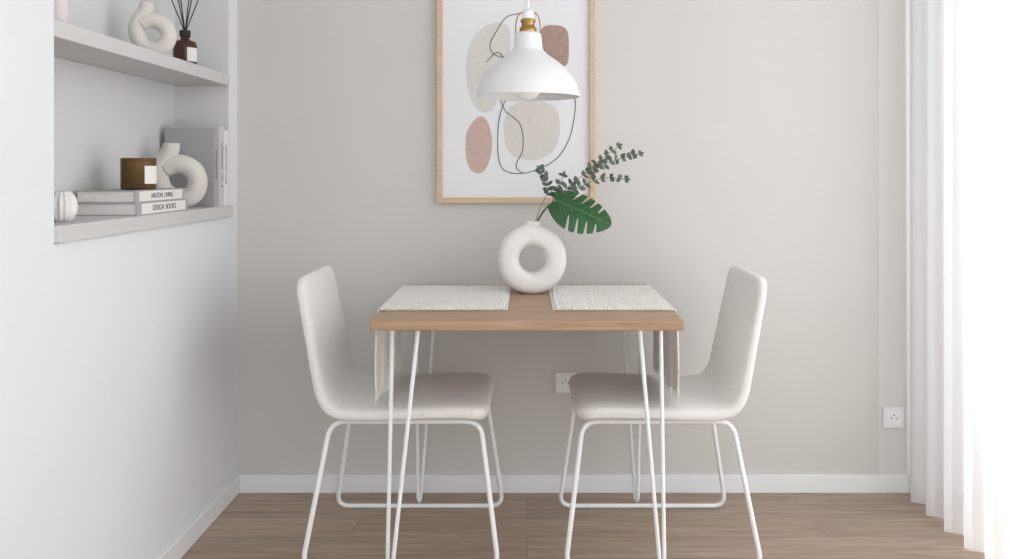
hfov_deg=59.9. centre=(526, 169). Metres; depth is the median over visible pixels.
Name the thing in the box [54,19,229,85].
shelf
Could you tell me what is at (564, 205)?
foliage arrangement
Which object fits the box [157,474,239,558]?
baseboard
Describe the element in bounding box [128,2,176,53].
vase
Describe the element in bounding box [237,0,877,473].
wall
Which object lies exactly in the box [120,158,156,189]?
candle jar
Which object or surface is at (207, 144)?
upright books
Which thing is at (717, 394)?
dining chair
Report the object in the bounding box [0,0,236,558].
wall
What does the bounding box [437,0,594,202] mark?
framed art print
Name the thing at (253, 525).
floor
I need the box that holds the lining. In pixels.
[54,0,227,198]
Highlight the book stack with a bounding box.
[75,188,187,215]
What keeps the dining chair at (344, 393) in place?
on the floor
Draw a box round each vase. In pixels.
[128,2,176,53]
[154,143,207,206]
[497,220,566,293]
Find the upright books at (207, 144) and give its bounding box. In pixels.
[164,125,227,206]
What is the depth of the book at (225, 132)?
3.06 m
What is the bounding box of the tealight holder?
[54,191,77,221]
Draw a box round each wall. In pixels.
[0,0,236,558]
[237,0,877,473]
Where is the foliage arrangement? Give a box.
[535,142,643,233]
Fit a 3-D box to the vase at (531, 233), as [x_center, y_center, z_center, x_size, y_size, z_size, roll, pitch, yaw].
[0.016,0.284,2.905,0.226,0.236,0.094,0,0,0]
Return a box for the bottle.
[173,36,196,63]
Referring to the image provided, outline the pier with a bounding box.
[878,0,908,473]
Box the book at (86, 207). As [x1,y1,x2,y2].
[76,199,187,215]
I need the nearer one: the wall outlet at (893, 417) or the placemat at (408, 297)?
the placemat at (408, 297)
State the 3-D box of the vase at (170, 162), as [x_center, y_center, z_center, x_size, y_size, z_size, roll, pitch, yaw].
[-1.110,0.018,2.829,0.178,0.209,0.061,0,0,-12]
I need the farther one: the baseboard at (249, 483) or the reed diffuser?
the baseboard at (249, 483)
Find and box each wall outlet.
[555,372,575,392]
[883,407,903,427]
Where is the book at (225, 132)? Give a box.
[224,130,227,205]
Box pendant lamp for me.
[476,0,579,100]
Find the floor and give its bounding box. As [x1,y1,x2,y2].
[181,493,984,558]
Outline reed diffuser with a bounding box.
[171,0,198,63]
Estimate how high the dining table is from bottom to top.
0.747 m
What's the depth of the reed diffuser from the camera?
2.84 m
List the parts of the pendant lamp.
lamp shade, bulb, brass arm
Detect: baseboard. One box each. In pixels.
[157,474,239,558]
[240,474,908,492]
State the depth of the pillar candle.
2.06 m
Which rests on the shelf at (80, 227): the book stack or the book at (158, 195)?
the book stack
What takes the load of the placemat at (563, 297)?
on the dining table
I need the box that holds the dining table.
[370,285,683,558]
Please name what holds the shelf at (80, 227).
attached to the wall at (118, 352)
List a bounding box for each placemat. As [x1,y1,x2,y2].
[375,285,510,403]
[549,285,678,403]
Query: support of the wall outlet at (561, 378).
attached to the wall at (754, 123)
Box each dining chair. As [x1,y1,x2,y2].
[296,265,503,558]
[559,265,766,558]
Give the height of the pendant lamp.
1.235 m
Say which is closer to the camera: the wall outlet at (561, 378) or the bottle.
the bottle
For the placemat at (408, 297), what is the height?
0.276 m
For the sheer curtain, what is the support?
hanging from the rail
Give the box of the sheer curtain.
[909,0,1023,558]
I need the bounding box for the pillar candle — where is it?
[54,0,67,22]
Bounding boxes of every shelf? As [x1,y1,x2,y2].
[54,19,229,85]
[54,205,232,242]
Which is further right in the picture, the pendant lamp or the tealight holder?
the pendant lamp
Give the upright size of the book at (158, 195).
0.033 m
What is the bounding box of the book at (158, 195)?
[75,188,183,202]

